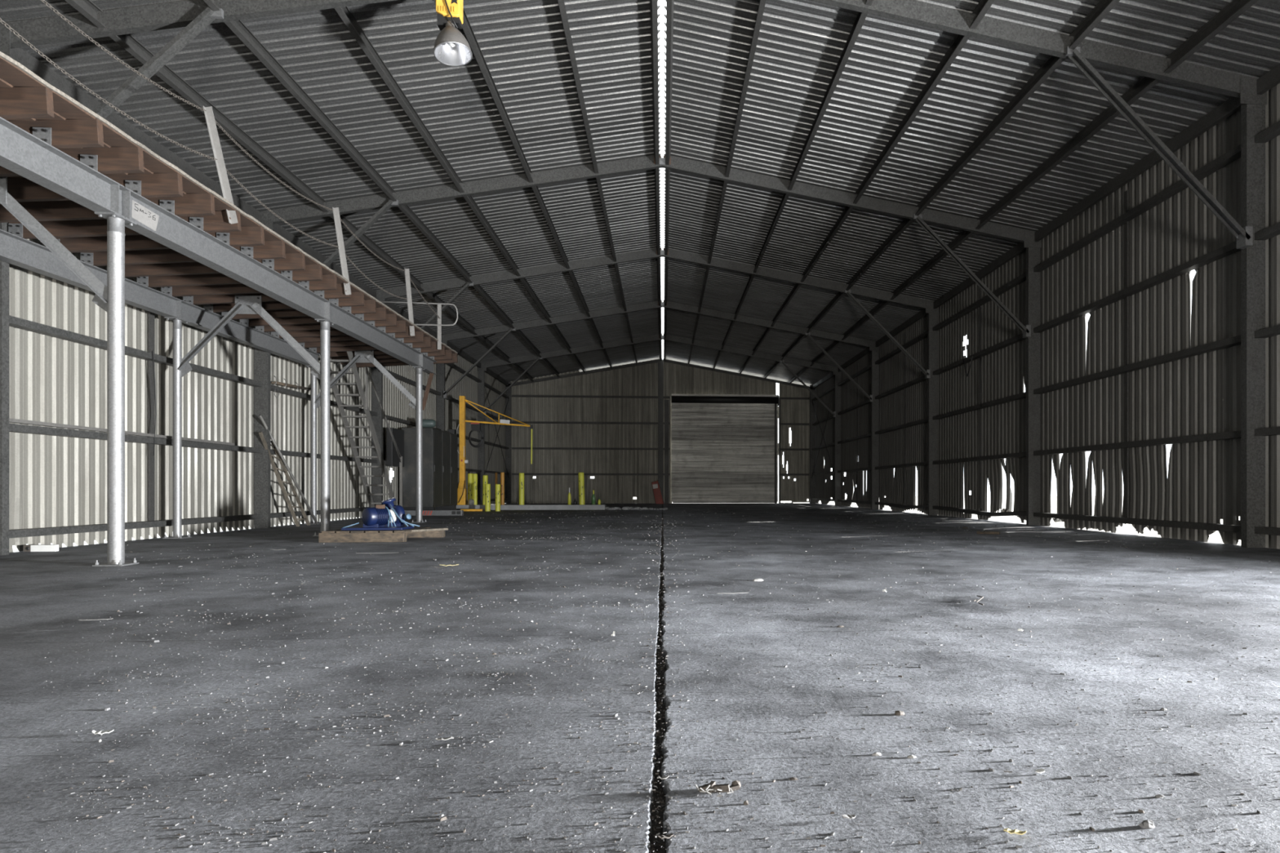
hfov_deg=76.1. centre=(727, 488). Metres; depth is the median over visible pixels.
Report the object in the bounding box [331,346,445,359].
joist
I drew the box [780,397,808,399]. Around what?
girt
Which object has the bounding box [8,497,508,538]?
girt
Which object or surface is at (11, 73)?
board
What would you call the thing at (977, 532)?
timber offcut
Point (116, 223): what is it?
post
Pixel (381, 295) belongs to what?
rafter
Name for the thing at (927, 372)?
knee brace
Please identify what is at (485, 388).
tension rod
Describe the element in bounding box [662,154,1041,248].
rafter
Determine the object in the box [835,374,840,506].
steel column
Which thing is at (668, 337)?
rafter
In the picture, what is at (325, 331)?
post
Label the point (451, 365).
girt
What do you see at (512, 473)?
girt
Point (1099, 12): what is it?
purlin
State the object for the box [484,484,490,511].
bollard
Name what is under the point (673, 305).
rafter
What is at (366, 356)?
brace
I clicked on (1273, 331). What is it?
girt
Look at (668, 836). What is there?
leaf litter
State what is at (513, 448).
girt
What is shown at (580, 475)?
bollard
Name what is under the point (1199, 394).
wall
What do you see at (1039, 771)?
paper scrap
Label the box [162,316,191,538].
post
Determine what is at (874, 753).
crumb
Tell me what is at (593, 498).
bottle
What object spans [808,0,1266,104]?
rafter
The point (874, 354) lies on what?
steel column
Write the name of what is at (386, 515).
pump
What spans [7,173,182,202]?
joist
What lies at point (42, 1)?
chain
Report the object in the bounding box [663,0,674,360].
purlin
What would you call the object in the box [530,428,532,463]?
strap
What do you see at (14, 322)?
girt
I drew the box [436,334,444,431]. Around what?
steel column
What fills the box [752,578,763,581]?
crumb
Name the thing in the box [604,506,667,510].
rubble
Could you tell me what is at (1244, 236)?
knee brace
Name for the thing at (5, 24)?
chain
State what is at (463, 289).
knee brace
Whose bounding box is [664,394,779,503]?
door
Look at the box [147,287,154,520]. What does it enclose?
strap
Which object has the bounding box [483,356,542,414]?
knee brace
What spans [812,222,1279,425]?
girt
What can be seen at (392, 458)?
board
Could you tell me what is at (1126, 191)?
strap
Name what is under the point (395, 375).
girt
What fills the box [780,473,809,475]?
girt
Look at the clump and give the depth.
1.96 m
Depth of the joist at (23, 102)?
6.31 m
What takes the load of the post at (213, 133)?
attached to the joist at (220, 222)
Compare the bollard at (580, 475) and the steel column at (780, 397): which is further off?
the steel column at (780, 397)
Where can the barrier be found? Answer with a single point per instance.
(439, 324)
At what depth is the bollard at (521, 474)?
27.48 m
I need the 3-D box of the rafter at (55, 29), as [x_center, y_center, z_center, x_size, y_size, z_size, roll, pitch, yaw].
[-4.481,-5.543,9.191,7.467,1.610,0.112,0,0,-5]
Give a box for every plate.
[460,508,483,511]
[659,157,665,164]
[660,249,664,255]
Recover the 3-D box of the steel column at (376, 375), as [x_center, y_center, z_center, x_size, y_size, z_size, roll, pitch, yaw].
[-9.007,-2.160,20.875,0.245,5.791,0.100,0,0,-5]
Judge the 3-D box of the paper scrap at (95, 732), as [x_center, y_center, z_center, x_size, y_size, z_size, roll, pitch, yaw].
[-1.858,0.724,2.416,0.050,0.009,0.028,0,0,-22]
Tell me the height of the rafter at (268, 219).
1.610 m
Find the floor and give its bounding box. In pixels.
[0,502,1279,852]
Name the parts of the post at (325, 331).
cap plate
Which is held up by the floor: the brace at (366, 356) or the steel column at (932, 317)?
the steel column at (932, 317)
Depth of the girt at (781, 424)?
39.76 m
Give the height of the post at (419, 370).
3.320 m
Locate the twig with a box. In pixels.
[973,595,983,604]
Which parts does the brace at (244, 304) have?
gusset plate, hanger plate, gusset plate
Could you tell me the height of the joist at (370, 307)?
0.366 m
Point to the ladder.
(273, 464)
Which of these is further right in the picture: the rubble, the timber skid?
the rubble
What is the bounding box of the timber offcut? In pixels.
[976,531,999,534]
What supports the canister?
on the tall cabinet
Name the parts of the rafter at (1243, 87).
eave plate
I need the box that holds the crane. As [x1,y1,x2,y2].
[456,395,533,505]
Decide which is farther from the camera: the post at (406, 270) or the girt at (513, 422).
the girt at (513, 422)
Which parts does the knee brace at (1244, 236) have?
head plate, foot plate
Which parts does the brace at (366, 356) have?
gusset plate, hanger plate, gusset plate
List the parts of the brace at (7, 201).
hanger plate, gusset plate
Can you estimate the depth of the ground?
20.94 m
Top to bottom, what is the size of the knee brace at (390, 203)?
2.357 m
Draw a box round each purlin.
[8,47,508,386]
[65,0,533,382]
[203,0,559,377]
[334,6,585,373]
[462,7,612,368]
[557,0,637,364]
[649,0,661,360]
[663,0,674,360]
[687,0,765,365]
[712,0,873,369]
[737,0,995,374]
[762,0,1119,379]
[787,0,1258,384]
[812,63,1279,389]
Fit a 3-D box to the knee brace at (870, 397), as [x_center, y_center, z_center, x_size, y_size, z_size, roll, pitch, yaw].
[3.825,-4.143,27.843,2.322,2.357,0.160,0,0,-5]
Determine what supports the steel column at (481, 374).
on the floor
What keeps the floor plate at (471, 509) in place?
on the floor
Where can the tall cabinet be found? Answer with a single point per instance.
(439, 446)
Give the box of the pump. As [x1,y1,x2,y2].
[341,497,419,530]
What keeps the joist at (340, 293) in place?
on the steel beam at (15, 250)
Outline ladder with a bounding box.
[258,431,310,526]
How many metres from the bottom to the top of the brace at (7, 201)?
1.280 m
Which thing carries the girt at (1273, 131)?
attached to the steel column at (1252, 116)
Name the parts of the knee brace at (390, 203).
head plate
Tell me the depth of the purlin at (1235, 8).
12.02 m
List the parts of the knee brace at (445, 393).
foot plate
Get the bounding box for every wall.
[8,238,506,552]
[511,359,809,503]
[814,83,1279,549]
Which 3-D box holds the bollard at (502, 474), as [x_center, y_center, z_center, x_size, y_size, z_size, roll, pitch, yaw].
[-7.640,0.016,27.560,0.130,1.100,0.133,0,0,-5]
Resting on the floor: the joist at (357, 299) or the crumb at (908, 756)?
the crumb at (908, 756)
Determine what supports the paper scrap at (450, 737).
on the floor
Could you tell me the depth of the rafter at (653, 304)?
27.10 m
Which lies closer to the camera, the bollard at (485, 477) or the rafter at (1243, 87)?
the rafter at (1243, 87)
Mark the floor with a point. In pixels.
(42, 593)
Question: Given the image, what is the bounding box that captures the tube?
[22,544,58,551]
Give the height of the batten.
0.055 m
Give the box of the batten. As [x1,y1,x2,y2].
[8,417,235,445]
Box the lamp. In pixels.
[433,0,472,66]
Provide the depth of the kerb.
27.36 m
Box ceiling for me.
[0,0,1279,386]
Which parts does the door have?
guide rail, guide rail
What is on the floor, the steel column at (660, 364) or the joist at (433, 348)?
the steel column at (660, 364)
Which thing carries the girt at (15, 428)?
attached to the steel column at (4, 266)
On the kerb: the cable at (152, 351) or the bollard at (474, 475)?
the bollard at (474, 475)
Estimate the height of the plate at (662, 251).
0.130 m
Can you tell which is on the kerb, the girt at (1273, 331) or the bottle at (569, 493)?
the bottle at (569, 493)
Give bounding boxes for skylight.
[657,0,666,358]
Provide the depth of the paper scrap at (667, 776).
2.04 m
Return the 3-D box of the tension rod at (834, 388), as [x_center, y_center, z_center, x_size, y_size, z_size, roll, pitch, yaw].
[4.331,-2.364,36.859,0.024,3.817,5.412,0,0,-5]
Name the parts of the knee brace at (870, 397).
foot plate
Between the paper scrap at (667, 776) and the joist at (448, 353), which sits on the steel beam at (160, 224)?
the joist at (448, 353)
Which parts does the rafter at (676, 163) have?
eave plate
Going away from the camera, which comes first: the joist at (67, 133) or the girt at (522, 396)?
the joist at (67, 133)
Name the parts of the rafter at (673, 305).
eave plate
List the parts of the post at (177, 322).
cap plate, plate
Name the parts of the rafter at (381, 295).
eave plate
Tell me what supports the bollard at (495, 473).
on the floor
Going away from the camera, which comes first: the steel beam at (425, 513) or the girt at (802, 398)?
the steel beam at (425, 513)
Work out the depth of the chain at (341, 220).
13.72 m
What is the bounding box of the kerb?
[456,504,605,510]
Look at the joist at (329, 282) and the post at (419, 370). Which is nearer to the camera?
the joist at (329, 282)
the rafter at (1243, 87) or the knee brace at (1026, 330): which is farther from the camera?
the knee brace at (1026, 330)
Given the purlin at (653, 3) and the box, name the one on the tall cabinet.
the box
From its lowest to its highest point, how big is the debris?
0.059 m
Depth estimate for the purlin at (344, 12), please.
12.76 m
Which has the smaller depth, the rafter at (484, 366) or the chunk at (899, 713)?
the chunk at (899, 713)
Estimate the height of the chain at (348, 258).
0.216 m
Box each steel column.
[0,25,8,555]
[253,211,271,528]
[371,368,382,506]
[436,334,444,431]
[477,370,484,504]
[506,382,511,503]
[657,361,663,498]
[778,397,780,502]
[809,384,814,502]
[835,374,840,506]
[871,350,879,509]
[928,301,937,515]
[1026,247,1040,525]
[1240,78,1265,547]
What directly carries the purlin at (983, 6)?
attached to the ceiling
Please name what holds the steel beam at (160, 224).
on the post at (116, 223)
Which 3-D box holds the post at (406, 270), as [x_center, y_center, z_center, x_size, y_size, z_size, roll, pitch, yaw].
[-6.114,-3.580,15.617,0.183,1.298,0.045,0,0,-5]
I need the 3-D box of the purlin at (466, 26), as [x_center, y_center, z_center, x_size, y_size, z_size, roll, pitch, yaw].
[-3.707,-5.823,15.480,0.100,0.199,48.550,0,0,-5]
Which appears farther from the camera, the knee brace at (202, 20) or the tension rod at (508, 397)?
the tension rod at (508, 397)
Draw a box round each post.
[92,212,138,566]
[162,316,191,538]
[203,106,238,223]
[305,365,319,524]
[312,319,335,536]
[332,207,351,294]
[404,268,414,336]
[412,366,426,522]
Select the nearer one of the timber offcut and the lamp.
the lamp
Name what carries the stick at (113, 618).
on the floor
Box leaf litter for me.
[657,833,673,839]
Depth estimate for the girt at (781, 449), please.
39.76 m
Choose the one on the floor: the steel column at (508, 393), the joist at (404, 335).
the steel column at (508, 393)
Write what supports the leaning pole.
on the floor
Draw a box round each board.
[0,51,457,353]
[0,78,215,211]
[5,118,128,174]
[7,176,24,177]
[386,427,404,466]
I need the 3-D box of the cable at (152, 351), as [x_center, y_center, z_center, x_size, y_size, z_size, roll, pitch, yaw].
[-8.245,-1.214,11.674,0.019,1.502,0.095,0,0,-5]
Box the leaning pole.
[258,414,318,524]
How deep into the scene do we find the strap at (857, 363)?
30.96 m
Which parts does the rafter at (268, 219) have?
eave plate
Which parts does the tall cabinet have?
panel, door, door, door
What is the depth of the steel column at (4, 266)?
8.90 m
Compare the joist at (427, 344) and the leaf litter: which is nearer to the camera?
the leaf litter
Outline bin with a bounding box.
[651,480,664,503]
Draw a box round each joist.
[0,86,53,119]
[0,146,144,177]
[0,192,215,222]
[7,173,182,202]
[8,118,103,148]
[8,210,240,239]
[55,226,264,252]
[86,240,285,266]
[124,253,305,277]
[148,263,322,287]
[172,274,337,297]
[193,283,351,304]
[213,291,364,312]
[231,299,376,319]
[248,307,386,326]
[263,313,397,332]
[279,320,406,337]
[293,325,415,342]
[304,331,424,347]
[316,336,431,352]
[329,342,439,357]
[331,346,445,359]
[340,349,452,364]
[351,353,457,368]
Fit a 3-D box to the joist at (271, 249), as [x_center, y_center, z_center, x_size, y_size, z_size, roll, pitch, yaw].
[-6.811,-2.947,10.182,2.413,0.365,0.070,0,0,-5]
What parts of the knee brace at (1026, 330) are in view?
head plate, foot plate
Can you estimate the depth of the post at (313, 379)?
16.53 m
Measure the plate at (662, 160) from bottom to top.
0.130 m
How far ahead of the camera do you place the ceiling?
12.99 m
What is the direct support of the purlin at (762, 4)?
attached to the rafter at (676, 163)
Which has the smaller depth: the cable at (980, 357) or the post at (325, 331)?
the post at (325, 331)
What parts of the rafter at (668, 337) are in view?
eave plate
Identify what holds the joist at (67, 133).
on the steel beam at (15, 250)
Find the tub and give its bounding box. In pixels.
[468,498,474,505]
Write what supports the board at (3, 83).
on the joist at (442, 352)
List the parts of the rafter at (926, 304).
eave plate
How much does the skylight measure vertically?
0.052 m
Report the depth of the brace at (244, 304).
12.23 m
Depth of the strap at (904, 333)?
24.94 m
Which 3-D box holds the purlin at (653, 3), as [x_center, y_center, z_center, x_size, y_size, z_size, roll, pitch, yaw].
[-1.365,-6.238,15.666,0.100,0.199,48.550,0,0,-5]
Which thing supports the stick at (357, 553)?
on the floor
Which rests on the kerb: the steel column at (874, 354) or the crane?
the crane
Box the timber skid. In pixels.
[318,527,448,542]
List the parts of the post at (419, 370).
cap plate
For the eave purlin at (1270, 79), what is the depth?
13.40 m
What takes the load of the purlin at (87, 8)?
attached to the rafter at (268, 219)
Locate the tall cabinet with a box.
[401,427,457,510]
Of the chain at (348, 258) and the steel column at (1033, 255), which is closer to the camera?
the chain at (348, 258)
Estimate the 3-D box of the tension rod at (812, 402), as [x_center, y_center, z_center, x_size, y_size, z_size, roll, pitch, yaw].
[4.331,-2.364,36.859,0.024,3.817,5.412,0,0,-5]
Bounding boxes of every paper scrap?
[92,729,113,734]
[435,736,453,740]
[657,775,669,779]
[841,814,855,818]
[1035,768,1044,773]
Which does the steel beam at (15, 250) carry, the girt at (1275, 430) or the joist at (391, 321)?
the joist at (391, 321)
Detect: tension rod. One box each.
[484,387,509,478]
[484,397,509,473]
[812,388,835,476]
[812,401,835,475]
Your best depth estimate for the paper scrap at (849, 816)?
1.79 m
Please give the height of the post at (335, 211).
1.333 m
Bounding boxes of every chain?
[0,17,217,159]
[40,0,206,111]
[214,120,333,211]
[226,168,338,247]
[340,217,404,271]
[345,253,407,299]
[409,277,439,318]
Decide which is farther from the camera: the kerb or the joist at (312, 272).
the kerb
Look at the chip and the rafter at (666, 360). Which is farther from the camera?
the rafter at (666, 360)
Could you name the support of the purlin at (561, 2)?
attached to the rafter at (55, 29)
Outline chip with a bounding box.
[790,777,797,780]
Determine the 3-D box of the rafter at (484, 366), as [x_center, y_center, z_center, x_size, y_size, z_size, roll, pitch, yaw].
[-6.382,-5.543,33.115,7.467,1.610,0.112,0,0,-5]
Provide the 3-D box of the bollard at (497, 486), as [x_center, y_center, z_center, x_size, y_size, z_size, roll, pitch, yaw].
[-7.300,0.306,25.802,0.160,0.860,0.161,0,0,-5]
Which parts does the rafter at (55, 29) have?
eave plate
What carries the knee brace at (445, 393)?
attached to the steel column at (440, 367)
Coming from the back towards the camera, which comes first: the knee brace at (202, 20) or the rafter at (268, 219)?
the rafter at (268, 219)
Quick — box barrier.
[380,301,457,349]
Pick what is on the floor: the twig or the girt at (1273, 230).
the twig
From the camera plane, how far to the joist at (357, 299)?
12.83 m
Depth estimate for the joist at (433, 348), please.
17.22 m
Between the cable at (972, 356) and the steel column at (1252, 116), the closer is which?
the steel column at (1252, 116)
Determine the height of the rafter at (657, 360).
1.430 m
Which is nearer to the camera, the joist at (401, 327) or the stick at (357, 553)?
the stick at (357, 553)
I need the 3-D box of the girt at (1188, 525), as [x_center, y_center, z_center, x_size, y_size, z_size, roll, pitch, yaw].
[5.624,0.556,21.914,0.150,0.155,35.800,0,0,-5]
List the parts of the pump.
plate, motor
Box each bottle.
[568,487,571,504]
[591,489,595,504]
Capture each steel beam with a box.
[0,116,124,217]
[0,223,319,365]
[119,180,436,374]
[404,510,463,515]
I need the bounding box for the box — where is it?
[448,429,456,434]
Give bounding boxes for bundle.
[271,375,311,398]
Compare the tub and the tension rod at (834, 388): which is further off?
the tension rod at (834, 388)
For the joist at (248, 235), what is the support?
on the steel beam at (15, 250)
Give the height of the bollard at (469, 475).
1.060 m
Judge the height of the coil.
0.851 m
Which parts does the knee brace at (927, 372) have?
foot plate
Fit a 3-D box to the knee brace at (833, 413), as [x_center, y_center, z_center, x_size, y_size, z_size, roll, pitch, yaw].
[3.349,-4.143,33.825,2.322,2.357,0.160,0,0,-5]
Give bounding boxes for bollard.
[467,473,472,505]
[472,473,477,505]
[482,475,488,504]
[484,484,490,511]
[494,472,497,504]
[495,484,500,511]
[500,472,504,504]
[519,472,524,504]
[577,472,585,504]
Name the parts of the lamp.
bulb, lamp shade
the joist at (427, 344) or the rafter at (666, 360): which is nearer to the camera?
the joist at (427, 344)
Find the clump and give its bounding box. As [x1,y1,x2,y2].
[695,780,741,796]
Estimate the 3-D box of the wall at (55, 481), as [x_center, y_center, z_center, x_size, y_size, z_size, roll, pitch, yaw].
[-8.697,-2.144,14.858,0.061,5.780,48.200,0,0,-5]
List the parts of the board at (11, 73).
edge strip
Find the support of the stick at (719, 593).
on the floor
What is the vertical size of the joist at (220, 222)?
0.366 m
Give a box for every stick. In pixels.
[78,617,113,620]
[356,552,389,553]
[719,592,743,593]
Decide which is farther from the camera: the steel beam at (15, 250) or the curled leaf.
the steel beam at (15, 250)
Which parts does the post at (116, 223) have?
plate, cap plate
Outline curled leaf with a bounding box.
[1003,828,1026,835]
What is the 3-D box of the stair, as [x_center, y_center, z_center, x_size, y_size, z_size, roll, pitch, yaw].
[-8.205,-1.126,18.350,0.605,3.806,3.445,0,0,-5]
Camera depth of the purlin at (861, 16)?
13.26 m
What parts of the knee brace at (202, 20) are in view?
head plate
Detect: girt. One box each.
[8,315,508,448]
[8,423,508,474]
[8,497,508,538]
[369,366,502,420]
[444,363,508,398]
[511,395,669,398]
[511,421,669,424]
[511,447,669,449]
[511,473,669,475]
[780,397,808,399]
[780,422,809,425]
[780,448,809,450]
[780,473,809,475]
[812,120,1279,400]
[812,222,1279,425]
[812,324,1279,450]
[812,426,1279,475]
[812,497,1279,535]
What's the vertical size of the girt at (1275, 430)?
0.085 m
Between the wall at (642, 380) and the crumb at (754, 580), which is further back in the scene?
the wall at (642, 380)
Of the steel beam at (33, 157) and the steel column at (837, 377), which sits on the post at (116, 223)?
the steel beam at (33, 157)
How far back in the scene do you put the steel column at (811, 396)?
39.75 m
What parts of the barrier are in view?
rail, post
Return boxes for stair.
[329,351,402,507]
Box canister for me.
[422,418,435,427]
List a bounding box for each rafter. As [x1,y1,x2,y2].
[0,0,395,54]
[260,154,662,229]
[375,247,662,303]
[441,299,662,344]
[477,333,662,370]
[505,359,662,386]
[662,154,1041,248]
[662,247,937,313]
[662,300,879,351]
[662,334,841,374]
[662,359,810,389]
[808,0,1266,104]
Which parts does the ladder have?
rail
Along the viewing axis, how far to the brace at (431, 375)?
17.90 m
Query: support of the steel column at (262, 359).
on the floor
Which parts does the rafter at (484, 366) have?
eave plate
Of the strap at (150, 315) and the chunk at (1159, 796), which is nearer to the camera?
the chunk at (1159, 796)
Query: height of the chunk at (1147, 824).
0.016 m
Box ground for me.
[12,495,1240,551]
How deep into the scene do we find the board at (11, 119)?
6.82 m
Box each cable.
[151,351,156,455]
[962,355,973,376]
[979,356,982,407]
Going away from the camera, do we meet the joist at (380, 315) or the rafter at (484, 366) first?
the joist at (380, 315)
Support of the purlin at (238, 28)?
attached to the rafter at (55, 29)
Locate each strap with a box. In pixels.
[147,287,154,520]
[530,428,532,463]
[857,363,858,500]
[904,333,905,503]
[1125,190,1128,517]
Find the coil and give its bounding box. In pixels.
[468,422,484,448]
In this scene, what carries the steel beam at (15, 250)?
on the post at (177, 322)
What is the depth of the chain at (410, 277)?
16.48 m
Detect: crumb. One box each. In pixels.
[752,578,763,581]
[871,752,881,755]
[906,755,916,758]
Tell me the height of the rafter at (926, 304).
1.610 m
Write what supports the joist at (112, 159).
on the steel beam at (15, 250)
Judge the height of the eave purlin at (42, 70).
0.180 m
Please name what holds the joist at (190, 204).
on the steel beam at (15, 250)
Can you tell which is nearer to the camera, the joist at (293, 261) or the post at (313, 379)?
the joist at (293, 261)
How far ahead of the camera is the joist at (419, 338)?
16.07 m
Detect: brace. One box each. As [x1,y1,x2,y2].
[0,176,106,311]
[93,7,223,119]
[178,295,320,379]
[315,350,416,409]
[322,200,398,266]
[380,281,473,373]
[422,373,433,409]
[443,328,515,398]
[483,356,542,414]
[780,360,835,417]
[805,332,872,402]
[844,289,930,378]
[913,213,1031,337]
[1065,46,1253,248]
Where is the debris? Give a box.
[17,503,1279,852]
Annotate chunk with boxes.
[894,710,904,715]
[1138,819,1155,828]
[1155,794,1164,798]
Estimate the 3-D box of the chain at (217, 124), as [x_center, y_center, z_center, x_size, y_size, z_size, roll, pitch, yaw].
[-5.924,-4.149,10.724,0.031,0.192,3.283,0,0,-2]
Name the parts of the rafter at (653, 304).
eave plate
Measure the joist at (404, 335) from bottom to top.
0.366 m
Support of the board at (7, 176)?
on the joist at (442, 352)

